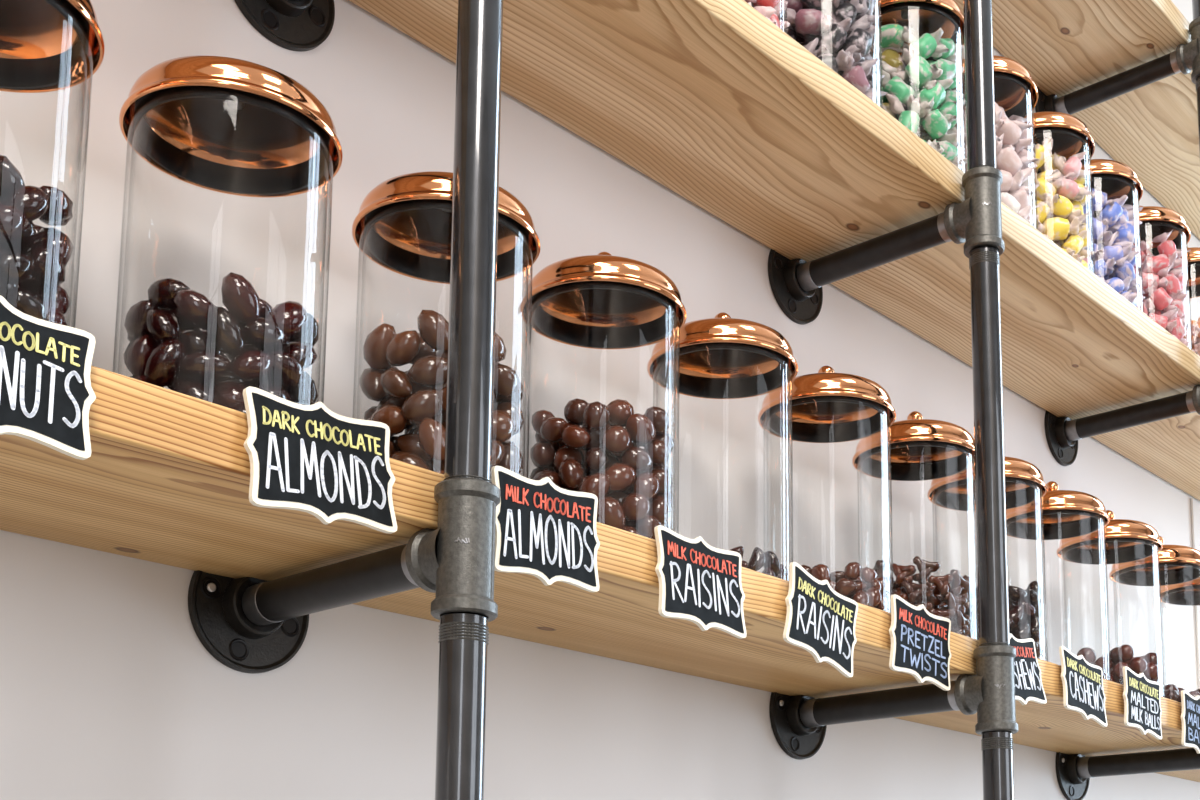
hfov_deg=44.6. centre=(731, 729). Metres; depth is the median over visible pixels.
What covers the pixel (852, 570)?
raisin
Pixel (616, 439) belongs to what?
almond
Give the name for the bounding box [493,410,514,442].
almond
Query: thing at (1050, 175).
wrapped taffy
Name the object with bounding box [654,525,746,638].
sign
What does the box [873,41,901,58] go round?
wrapped taffy
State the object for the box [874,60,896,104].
wrapped taffy
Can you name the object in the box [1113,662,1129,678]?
ball
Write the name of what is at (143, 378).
almond
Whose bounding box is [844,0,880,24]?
wrapped taffy
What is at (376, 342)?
almond
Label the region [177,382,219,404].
almond
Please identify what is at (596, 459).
almond
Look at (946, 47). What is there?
wrapped taffy
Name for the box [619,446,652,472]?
almond
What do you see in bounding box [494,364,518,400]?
almond
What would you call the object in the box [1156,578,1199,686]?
candy jar
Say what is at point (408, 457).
almond
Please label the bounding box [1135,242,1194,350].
pile
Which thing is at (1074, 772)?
pipe shelf bracket
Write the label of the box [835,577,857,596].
raisin
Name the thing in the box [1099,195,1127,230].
wrapped taffy
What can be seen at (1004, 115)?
wrapped taffy
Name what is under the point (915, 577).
pretzel
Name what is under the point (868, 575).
raisin
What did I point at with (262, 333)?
almond
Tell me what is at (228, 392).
almond
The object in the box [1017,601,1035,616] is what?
cashew
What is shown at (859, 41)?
wrapped taffy
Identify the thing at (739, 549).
raisin
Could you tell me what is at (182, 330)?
almond
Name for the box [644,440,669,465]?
almond
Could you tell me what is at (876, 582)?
raisin
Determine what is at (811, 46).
wrapped taffy
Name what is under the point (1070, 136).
candy jar
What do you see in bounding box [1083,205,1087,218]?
wrapped taffy
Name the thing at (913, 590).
pretzel
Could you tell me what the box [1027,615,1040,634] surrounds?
cashew
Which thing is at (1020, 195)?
wrapped taffy
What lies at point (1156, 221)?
candy jar
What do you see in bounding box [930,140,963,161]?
wrapped taffy
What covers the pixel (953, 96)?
pile
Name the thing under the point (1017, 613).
cashew
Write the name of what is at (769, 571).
raisin
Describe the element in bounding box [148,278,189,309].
almond
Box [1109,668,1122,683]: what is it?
ball
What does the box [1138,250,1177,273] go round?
wrapped taffy
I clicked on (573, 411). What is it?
almond
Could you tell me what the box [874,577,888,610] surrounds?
pile
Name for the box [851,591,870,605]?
raisin
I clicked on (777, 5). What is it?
pile
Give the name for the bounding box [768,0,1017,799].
frame
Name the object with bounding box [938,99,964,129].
wrapped taffy
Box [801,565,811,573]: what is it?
raisin
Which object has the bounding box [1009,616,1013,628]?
cashew
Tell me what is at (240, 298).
almond
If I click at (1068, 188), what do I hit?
wrapped taffy
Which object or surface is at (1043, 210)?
wrapped taffy
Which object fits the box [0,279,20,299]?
peanut
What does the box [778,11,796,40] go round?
wrapped taffy
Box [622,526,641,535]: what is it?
almond
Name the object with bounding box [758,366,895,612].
candy jar
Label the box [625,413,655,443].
almond
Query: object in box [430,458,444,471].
almond
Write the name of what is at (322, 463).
sign
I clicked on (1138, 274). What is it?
wrapped taffy
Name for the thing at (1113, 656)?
ball
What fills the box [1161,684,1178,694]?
ball
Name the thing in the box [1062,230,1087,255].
wrapped taffy
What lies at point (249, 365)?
almond
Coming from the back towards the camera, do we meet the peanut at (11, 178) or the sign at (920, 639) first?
the sign at (920, 639)
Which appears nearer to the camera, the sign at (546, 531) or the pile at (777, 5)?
the sign at (546, 531)
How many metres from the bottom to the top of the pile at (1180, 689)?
0.057 m
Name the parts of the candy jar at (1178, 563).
glass, lid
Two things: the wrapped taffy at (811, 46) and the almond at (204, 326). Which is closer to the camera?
the almond at (204, 326)
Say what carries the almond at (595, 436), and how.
in the candy jar at (603, 300)
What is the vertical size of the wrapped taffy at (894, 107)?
0.031 m
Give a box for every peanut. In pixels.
[0,155,24,200]
[0,204,28,241]
[0,221,36,252]
[0,250,34,283]
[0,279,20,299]
[6,287,47,320]
[7,185,48,222]
[29,246,65,286]
[39,186,72,222]
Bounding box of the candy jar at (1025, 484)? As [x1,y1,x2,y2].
[927,457,1047,660]
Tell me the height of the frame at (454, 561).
3.010 m
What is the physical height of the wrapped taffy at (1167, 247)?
0.055 m
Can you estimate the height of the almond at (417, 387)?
0.025 m
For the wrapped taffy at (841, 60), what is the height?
0.040 m
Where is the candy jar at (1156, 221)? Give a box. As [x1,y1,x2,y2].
[1133,206,1191,346]
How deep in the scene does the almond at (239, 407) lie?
0.92 m
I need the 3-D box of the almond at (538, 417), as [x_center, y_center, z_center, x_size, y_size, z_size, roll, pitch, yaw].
[-0.161,-0.264,1.248,0.022,0.021,0.022,5,-10,-32]
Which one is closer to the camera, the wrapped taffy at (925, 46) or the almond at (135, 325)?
the almond at (135, 325)
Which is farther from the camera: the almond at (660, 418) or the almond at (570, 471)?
the almond at (660, 418)
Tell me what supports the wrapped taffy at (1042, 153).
in the candy jar at (1070, 136)
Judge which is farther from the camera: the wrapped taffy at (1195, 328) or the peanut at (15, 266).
the wrapped taffy at (1195, 328)
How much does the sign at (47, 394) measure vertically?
0.078 m
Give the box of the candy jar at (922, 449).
[852,411,978,638]
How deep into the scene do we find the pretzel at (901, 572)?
1.59 m
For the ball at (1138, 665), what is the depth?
1.97 m
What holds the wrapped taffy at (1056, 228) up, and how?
in the candy jar at (1070, 136)
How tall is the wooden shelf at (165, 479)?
0.038 m
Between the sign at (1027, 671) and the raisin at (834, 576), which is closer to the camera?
the raisin at (834, 576)
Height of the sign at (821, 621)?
0.090 m
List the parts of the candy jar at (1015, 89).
lid, glass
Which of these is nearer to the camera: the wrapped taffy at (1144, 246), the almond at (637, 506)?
the almond at (637, 506)
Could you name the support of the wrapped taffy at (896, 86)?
in the candy jar at (923, 16)
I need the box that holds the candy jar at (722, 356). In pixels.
[647,312,797,561]
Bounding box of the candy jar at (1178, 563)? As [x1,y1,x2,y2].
[1109,536,1199,640]
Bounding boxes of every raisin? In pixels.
[729,546,743,557]
[747,547,765,570]
[762,567,775,576]
[764,551,780,574]
[780,564,787,578]
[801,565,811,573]
[810,564,829,581]
[829,580,835,589]
[830,571,844,582]
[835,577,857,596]
[844,562,861,579]
[850,580,866,594]
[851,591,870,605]
[860,567,877,582]
[865,579,881,591]
[866,586,881,606]
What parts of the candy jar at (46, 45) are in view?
lid, glass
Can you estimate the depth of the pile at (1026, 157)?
1.82 m
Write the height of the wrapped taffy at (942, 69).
0.042 m
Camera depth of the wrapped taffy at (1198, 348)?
2.28 m
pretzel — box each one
[873,560,885,577]
[884,575,893,598]
[887,593,907,609]
[890,563,915,584]
[891,579,907,591]
[900,580,928,602]
[912,573,930,587]
[913,556,939,579]
[914,602,932,611]
[916,588,941,605]
[927,574,953,595]
[929,608,954,618]
[932,587,946,601]
[943,591,966,615]
[949,569,970,595]
[950,628,964,634]
[953,610,969,633]
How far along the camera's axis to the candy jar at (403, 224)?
1.16 m
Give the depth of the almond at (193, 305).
0.92 m
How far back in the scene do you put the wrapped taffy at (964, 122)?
1.81 m
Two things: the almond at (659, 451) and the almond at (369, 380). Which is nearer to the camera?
the almond at (369, 380)
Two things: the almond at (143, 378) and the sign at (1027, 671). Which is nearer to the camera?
the almond at (143, 378)
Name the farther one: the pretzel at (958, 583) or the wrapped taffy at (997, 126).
the wrapped taffy at (997, 126)
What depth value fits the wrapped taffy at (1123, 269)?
2.04 m
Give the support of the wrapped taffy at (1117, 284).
in the candy jar at (1114, 178)
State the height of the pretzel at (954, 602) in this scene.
0.027 m
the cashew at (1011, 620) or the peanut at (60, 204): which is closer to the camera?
the peanut at (60, 204)
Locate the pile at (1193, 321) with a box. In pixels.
[1187,320,1199,348]
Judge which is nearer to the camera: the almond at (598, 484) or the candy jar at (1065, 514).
the almond at (598, 484)
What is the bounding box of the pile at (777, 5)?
[747,0,789,32]
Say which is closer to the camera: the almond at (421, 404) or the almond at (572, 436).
the almond at (421, 404)
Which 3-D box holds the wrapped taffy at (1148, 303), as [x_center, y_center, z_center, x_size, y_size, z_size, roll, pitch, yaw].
[0.606,-0.622,2.171,0.049,0.036,0.035,-5,-10,30]
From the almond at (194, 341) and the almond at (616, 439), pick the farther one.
the almond at (616, 439)
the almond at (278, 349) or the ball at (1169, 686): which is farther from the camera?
the ball at (1169, 686)
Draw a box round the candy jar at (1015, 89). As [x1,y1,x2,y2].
[951,55,1037,229]
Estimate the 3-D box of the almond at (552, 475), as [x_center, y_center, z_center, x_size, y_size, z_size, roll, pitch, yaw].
[-0.155,-0.207,1.227,0.029,0.024,0.027,-2,-8,12]
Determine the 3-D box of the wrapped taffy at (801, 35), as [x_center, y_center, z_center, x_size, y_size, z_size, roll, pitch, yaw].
[0.086,-0.758,1.564,0.064,0.050,0.030,-4,-9,27]
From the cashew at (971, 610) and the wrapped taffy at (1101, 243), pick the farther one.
the wrapped taffy at (1101, 243)
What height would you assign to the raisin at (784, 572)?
0.017 m
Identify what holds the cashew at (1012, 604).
in the candy jar at (1025, 484)
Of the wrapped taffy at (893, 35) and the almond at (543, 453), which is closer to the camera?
the almond at (543, 453)
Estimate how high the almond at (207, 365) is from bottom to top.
0.018 m
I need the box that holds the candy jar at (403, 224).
[352,171,539,477]
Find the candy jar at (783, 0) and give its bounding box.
[783,0,786,33]
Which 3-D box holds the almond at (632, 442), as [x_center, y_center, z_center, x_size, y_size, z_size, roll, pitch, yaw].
[-0.093,-0.243,1.239,0.024,0.025,0.030,-6,-10,38]
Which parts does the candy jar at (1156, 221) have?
lid, glass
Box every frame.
[188,0,502,799]
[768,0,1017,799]
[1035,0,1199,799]
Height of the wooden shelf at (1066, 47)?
0.038 m
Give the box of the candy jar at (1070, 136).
[1023,112,1094,273]
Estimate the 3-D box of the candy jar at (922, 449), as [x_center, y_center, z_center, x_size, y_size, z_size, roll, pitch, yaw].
[0.211,-0.221,1.653,0.146,0.293,0.146,2,-8,-13]
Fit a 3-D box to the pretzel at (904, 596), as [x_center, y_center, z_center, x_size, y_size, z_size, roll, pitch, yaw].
[0.182,-0.135,1.603,0.034,0.027,0.015,-7,-11,40]
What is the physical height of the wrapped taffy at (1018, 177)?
0.028 m
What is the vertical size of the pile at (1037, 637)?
0.112 m
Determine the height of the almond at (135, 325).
0.022 m
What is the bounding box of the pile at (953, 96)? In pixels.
[871,51,966,168]
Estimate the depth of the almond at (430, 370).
1.07 m
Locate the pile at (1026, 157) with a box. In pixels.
[1001,115,1039,224]
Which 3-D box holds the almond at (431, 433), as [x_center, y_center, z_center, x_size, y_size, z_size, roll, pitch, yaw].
[-0.219,-0.213,1.070,0.024,0.032,0.025,-1,-8,9]
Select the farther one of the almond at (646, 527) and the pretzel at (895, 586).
the pretzel at (895, 586)
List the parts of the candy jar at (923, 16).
lid, glass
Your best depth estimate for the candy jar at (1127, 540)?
2.05 m
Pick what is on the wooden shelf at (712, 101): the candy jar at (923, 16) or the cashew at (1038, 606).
the candy jar at (923, 16)
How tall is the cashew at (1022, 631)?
0.023 m
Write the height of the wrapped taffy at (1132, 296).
0.054 m
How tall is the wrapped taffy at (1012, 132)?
0.038 m
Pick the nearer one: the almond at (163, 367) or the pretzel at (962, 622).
the almond at (163, 367)
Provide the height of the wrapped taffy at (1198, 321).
0.050 m
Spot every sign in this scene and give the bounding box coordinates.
[0,295,95,459]
[243,386,396,533]
[492,466,599,591]
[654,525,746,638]
[783,562,857,677]
[889,594,950,690]
[1010,633,1046,704]
[1059,646,1106,726]
[1122,666,1161,739]
[1181,690,1199,753]
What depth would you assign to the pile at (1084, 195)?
1.94 m
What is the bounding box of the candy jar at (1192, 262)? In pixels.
[1180,246,1199,298]
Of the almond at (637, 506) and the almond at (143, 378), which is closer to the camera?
the almond at (143, 378)
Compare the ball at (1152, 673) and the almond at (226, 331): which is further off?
the ball at (1152, 673)
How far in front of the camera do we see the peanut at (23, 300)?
0.82 m
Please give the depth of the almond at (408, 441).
1.08 m
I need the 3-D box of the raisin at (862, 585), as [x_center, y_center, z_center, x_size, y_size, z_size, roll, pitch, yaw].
[0.126,-0.144,1.469,0.016,0.016,0.021,7,-11,-40]
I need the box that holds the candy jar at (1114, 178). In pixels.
[1081,159,1143,311]
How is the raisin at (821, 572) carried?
in the candy jar at (824, 406)
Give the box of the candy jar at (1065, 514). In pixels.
[1006,481,1110,679]
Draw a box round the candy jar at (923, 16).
[869,0,966,171]
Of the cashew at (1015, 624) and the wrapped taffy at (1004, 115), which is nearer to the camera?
the cashew at (1015, 624)
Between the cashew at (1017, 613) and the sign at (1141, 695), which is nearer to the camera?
the cashew at (1017, 613)
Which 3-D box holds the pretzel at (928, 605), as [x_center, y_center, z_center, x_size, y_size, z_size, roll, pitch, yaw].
[0.205,-0.127,1.588,0.030,0.025,0.013,-1,-8,8]
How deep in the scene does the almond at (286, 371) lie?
0.95 m
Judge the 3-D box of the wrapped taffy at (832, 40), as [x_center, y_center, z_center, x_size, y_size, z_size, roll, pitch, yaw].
[0.106,-0.728,1.528,0.039,0.050,0.033,2,-8,-11]
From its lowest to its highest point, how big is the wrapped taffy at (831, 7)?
0.052 m
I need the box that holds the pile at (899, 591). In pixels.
[891,575,970,636]
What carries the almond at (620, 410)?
in the candy jar at (603, 300)
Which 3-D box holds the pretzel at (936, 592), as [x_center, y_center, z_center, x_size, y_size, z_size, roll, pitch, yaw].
[0.233,-0.155,1.631,0.036,0.029,0.017,-4,-9,26]
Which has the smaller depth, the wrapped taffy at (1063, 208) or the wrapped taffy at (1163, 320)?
the wrapped taffy at (1063, 208)
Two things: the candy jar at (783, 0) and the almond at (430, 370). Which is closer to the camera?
the almond at (430, 370)
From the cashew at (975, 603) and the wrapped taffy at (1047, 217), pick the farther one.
the wrapped taffy at (1047, 217)
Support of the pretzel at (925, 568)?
in the candy jar at (922, 449)
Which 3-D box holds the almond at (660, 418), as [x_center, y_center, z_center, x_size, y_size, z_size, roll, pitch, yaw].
[-0.064,-0.265,1.246,0.023,0.022,0.022,4,-9,-24]
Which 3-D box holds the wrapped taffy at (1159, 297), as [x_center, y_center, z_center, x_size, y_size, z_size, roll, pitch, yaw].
[0.642,-0.644,2.169,0.048,0.048,0.036,2,-9,-16]
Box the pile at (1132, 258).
[1090,207,1144,305]
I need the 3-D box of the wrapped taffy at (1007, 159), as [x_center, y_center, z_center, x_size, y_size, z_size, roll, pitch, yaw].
[0.343,-0.705,1.807,0.058,0.051,0.041,5,-10,-30]
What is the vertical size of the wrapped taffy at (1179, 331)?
0.052 m
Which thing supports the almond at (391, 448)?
in the candy jar at (403, 224)
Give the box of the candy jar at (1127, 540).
[1057,510,1164,694]
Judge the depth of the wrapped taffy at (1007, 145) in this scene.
1.81 m
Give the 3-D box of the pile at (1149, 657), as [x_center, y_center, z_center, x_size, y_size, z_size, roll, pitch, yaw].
[0.541,-0.064,2.044,0.127,0.083,0.080,-3,-9,21]
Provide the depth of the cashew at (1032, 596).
1.73 m
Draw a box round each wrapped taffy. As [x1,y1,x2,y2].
[753,6,775,17]
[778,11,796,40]
[782,8,833,35]
[784,0,803,13]
[791,10,824,37]
[802,0,843,8]
[803,37,818,56]
[814,2,834,14]
[816,17,851,56]
[817,50,848,72]
[820,0,864,35]
[832,51,864,75]
[838,53,876,101]
[843,26,877,62]
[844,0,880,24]
[871,44,912,84]
[872,24,916,47]
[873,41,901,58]
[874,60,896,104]
[878,68,919,109]
[880,94,906,119]
[897,114,923,126]
[898,100,921,132]
[901,43,914,87]
[902,28,943,64]
[902,44,936,89]
[913,87,923,97]
[917,78,953,117]
[919,97,957,142]
[922,139,935,144]
[930,58,963,80]
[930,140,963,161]
[931,38,962,58]
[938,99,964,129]
[955,108,965,127]
[957,125,1000,146]
[957,143,966,172]
[961,114,965,128]
[995,102,1003,132]
[995,108,1031,153]
[996,133,1033,182]
[999,106,1007,118]
[1000,170,1023,191]
[1001,144,1015,150]
[1001,192,1031,219]
[1008,174,1036,221]
[1011,119,1035,148]
[1029,194,1035,203]
[1030,137,1052,169]
[1030,192,1052,225]
[1031,171,1059,205]
[1034,217,1069,241]
[1035,217,1080,239]
[1037,169,1063,182]
[1040,153,1065,172]
[1045,187,1081,222]
[1050,175,1088,198]
[1062,152,1086,180]
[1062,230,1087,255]
[1063,249,1078,260]
[1082,217,1112,240]
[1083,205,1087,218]
[1084,206,1093,218]
[1084,243,1104,258]
[1085,188,1114,210]
[1088,257,1115,276]
[1093,244,1131,261]
[1094,231,1118,249]
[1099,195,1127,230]
[1104,276,1131,293]
[1107,204,1133,233]
[1112,220,1141,247]
[1115,255,1141,288]
[1120,290,1144,306]
[1124,293,1137,301]
[1131,241,1149,267]
[1134,268,1143,278]
[1137,298,1155,314]
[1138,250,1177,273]
[1138,273,1167,289]
[1144,280,1177,310]
[1144,312,1176,332]
[1147,308,1176,316]
[1151,231,1182,267]
[1155,263,1187,300]
[1161,308,1190,343]
[1183,324,1199,347]
[1190,317,1199,342]
[1190,342,1199,352]
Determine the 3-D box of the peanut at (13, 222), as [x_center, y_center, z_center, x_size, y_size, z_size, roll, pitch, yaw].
[-0.412,-0.286,0.820,0.023,0.023,0.030,0,-8,0]
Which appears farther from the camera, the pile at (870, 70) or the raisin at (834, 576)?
the pile at (870, 70)
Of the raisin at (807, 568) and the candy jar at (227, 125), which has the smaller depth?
the candy jar at (227, 125)
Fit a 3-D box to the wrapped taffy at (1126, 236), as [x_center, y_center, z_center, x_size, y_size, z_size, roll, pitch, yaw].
[0.560,-0.701,2.060,0.038,0.058,0.039,-6,-10,35]
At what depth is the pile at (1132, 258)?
2.07 m
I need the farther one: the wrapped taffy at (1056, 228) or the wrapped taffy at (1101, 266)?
the wrapped taffy at (1101, 266)
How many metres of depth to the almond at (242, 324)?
0.95 m
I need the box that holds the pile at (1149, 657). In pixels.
[1093,652,1161,690]
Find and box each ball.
[1077,647,1095,663]
[1095,656,1112,671]
[1103,672,1113,681]
[1108,647,1125,664]
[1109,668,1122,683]
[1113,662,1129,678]
[1117,644,1133,660]
[1129,657,1146,673]
[1144,662,1159,680]
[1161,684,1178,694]
[1162,689,1178,700]
[1189,691,1199,696]
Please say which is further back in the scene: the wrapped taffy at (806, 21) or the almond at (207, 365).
the wrapped taffy at (806, 21)
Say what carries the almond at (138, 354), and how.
in the candy jar at (227, 125)
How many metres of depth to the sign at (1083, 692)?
1.66 m
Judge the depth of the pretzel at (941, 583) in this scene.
1.59 m
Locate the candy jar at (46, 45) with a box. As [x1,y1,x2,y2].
[0,0,104,327]
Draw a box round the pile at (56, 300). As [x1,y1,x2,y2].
[0,201,73,325]
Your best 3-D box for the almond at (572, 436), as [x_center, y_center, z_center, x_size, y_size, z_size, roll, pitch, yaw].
[-0.130,-0.244,1.212,0.024,0.021,0.023,2,-9,-16]
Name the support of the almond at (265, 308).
in the candy jar at (227, 125)
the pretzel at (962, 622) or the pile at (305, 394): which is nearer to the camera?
the pile at (305, 394)
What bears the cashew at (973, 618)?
in the candy jar at (1025, 484)
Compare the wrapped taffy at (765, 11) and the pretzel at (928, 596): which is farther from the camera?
the pretzel at (928, 596)
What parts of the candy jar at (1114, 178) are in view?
lid, glass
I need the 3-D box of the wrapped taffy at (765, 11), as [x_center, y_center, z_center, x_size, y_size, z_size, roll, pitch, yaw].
[0.018,-0.672,1.400,0.040,0.061,0.041,5,-10,-32]
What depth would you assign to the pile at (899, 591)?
1.64 m
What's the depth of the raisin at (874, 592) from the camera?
1.47 m
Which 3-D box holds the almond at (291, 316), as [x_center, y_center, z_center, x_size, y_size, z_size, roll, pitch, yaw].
[-0.295,-0.273,0.965,0.026,0.030,0.026,3,-9,-22]
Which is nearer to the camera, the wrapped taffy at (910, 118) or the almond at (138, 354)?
the almond at (138, 354)
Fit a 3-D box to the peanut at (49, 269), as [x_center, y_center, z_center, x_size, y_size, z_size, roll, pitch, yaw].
[-0.403,-0.272,0.855,0.020,0.020,0.025,4,-9,-26]
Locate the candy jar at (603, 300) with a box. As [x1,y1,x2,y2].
[520,252,685,533]
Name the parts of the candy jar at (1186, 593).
glass, lid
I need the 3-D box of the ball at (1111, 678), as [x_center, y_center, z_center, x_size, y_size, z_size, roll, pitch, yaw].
[0.510,-0.067,1.981,0.024,0.025,0.024,0,-8,-3]
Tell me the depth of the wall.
1.29 m
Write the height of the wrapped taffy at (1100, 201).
0.037 m
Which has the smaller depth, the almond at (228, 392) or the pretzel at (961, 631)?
the almond at (228, 392)
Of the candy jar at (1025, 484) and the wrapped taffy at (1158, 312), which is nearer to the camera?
the candy jar at (1025, 484)
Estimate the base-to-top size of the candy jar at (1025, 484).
0.293 m
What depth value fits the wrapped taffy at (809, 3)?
1.53 m
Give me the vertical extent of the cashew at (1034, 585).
0.028 m
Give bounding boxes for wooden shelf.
[0,365,1199,781]
[349,0,1199,499]
[955,0,1199,238]
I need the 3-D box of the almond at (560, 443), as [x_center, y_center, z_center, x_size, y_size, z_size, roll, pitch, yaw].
[-0.142,-0.254,1.259,0.024,0.024,0.025,-1,-8,5]
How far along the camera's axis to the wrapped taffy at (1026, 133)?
1.82 m
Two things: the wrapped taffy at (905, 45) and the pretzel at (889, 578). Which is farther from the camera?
the wrapped taffy at (905, 45)
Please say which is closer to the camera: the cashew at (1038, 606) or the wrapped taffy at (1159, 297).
the cashew at (1038, 606)
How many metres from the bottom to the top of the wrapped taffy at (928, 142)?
0.054 m
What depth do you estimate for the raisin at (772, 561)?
1.34 m
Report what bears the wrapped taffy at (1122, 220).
in the candy jar at (1114, 178)
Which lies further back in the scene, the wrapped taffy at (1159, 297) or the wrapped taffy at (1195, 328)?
the wrapped taffy at (1195, 328)
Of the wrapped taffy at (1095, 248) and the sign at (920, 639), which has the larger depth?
the wrapped taffy at (1095, 248)
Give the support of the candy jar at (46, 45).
on the wooden shelf at (165, 479)
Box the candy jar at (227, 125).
[112,56,342,403]
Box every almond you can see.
[124,300,160,338]
[127,334,158,376]
[133,375,148,382]
[144,339,187,386]
[145,308,180,342]
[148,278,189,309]
[156,329,186,344]
[170,376,202,391]
[174,290,213,323]
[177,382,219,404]
[179,329,222,355]
[180,351,231,379]
[192,305,214,330]
[208,306,244,356]
[208,380,246,406]
[209,319,247,343]
[221,272,259,323]
[227,403,245,412]
[231,351,272,379]
[243,317,288,349]
[256,384,291,400]
[259,298,272,318]
[261,338,289,353]
[266,350,303,387]
[267,301,306,335]
[280,341,316,367]
[359,368,388,401]
[363,323,395,370]
[371,404,406,435]
[380,368,413,398]
[385,330,419,365]
[389,441,394,455]
[389,451,430,469]
[396,433,431,462]
[400,390,441,423]
[406,369,433,393]
[408,355,447,387]
[410,333,437,364]
[417,310,448,351]
[418,417,445,460]
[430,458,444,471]
[436,351,447,358]
[438,386,446,412]
[492,439,504,466]
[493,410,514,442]
[494,332,505,361]
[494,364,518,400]
[531,410,554,434]
[531,441,556,466]
[532,470,562,486]
[540,417,567,441]
[554,446,583,470]
[556,422,569,446]
[558,458,583,489]
[561,425,590,448]
[564,398,587,425]
[578,473,610,499]
[580,425,603,451]
[582,401,610,430]
[584,446,609,472]
[596,497,625,528]
[601,425,630,453]
[604,463,636,491]
[606,490,630,503]
[607,399,633,426]
[611,440,635,458]
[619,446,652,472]
[621,493,650,521]
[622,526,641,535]
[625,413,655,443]
[632,472,659,499]
[635,514,663,539]
[644,406,669,435]
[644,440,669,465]
[649,495,670,523]
[650,468,672,494]
[654,433,673,451]
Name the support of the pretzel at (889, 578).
in the candy jar at (922, 449)
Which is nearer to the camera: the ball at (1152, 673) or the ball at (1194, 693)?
the ball at (1152, 673)
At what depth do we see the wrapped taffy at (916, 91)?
1.69 m
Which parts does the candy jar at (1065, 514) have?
knob, lid, glass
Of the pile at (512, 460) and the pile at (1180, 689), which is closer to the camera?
the pile at (512, 460)
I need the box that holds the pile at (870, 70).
[796,0,887,103]
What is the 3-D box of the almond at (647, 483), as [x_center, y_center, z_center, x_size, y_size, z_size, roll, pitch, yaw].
[-0.072,-0.204,1.223,0.023,0.027,0.026,-3,-9,18]
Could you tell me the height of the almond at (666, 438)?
0.020 m
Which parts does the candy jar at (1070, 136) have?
lid, glass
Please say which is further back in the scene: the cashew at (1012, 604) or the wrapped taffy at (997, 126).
the wrapped taffy at (997, 126)
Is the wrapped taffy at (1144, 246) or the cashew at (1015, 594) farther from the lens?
the wrapped taffy at (1144, 246)
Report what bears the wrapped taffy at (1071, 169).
in the candy jar at (1070, 136)
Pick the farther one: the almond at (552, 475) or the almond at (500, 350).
the almond at (552, 475)
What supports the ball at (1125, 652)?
in the candy jar at (1127, 540)
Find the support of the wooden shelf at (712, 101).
on the frame at (454, 561)
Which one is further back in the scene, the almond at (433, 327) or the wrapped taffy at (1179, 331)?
the wrapped taffy at (1179, 331)
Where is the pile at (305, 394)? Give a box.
[123,308,318,404]
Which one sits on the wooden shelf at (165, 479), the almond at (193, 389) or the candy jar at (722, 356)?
the candy jar at (722, 356)
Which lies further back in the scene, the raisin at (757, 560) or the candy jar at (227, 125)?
the raisin at (757, 560)
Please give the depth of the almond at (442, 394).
1.07 m
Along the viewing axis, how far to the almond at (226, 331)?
0.92 m
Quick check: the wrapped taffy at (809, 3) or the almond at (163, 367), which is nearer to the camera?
the almond at (163, 367)
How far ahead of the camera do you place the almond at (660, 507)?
1.23 m
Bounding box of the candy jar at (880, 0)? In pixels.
[878,0,882,108]
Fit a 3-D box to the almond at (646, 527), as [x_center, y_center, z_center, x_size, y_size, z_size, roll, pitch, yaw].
[-0.068,-0.167,1.223,0.027,0.026,0.028,1,-8,-10]
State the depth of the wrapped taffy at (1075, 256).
1.90 m
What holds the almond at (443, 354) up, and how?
in the candy jar at (403, 224)
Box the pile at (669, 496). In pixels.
[530,432,672,528]
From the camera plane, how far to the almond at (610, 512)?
1.19 m
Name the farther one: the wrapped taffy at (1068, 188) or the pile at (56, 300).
the wrapped taffy at (1068, 188)
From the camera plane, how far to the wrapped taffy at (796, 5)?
1.54 m
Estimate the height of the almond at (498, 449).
0.025 m
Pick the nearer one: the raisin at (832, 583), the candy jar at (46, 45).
the candy jar at (46, 45)
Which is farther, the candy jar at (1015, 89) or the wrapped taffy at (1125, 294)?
the wrapped taffy at (1125, 294)
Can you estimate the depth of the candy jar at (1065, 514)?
1.91 m
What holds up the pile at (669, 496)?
in the candy jar at (603, 300)
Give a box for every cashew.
[966,595,975,614]
[968,587,977,598]
[969,615,977,629]
[973,600,977,610]
[1008,586,1027,601]
[1009,598,1017,610]
[1009,603,1023,622]
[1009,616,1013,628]
[1009,621,1019,629]
[1014,621,1029,638]
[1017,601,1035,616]
[1025,588,1038,602]
[1027,581,1041,601]
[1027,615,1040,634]
[1029,600,1042,617]
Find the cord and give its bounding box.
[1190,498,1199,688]
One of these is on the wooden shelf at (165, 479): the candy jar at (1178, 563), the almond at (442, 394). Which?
the candy jar at (1178, 563)
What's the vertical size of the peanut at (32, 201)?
0.025 m
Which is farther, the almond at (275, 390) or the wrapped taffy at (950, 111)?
the wrapped taffy at (950, 111)
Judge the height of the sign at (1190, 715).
0.079 m
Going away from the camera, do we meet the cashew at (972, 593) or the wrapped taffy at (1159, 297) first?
the cashew at (972, 593)
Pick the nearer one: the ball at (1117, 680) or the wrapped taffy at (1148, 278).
the ball at (1117, 680)
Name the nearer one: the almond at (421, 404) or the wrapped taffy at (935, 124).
the almond at (421, 404)
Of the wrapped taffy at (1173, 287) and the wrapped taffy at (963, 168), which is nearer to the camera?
the wrapped taffy at (963, 168)
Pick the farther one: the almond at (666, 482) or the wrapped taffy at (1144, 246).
the wrapped taffy at (1144, 246)
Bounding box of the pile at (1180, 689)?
[1177,687,1199,701]
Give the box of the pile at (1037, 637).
[956,599,1042,658]
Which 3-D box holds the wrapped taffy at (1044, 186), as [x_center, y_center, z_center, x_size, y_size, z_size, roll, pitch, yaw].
[0.412,-0.713,1.925,0.047,0.052,0.040,-2,-8,11]
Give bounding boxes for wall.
[0,0,1199,799]
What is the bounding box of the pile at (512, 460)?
[364,362,523,473]
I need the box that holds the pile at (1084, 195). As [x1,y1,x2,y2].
[1046,169,1097,275]
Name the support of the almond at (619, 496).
in the candy jar at (603, 300)

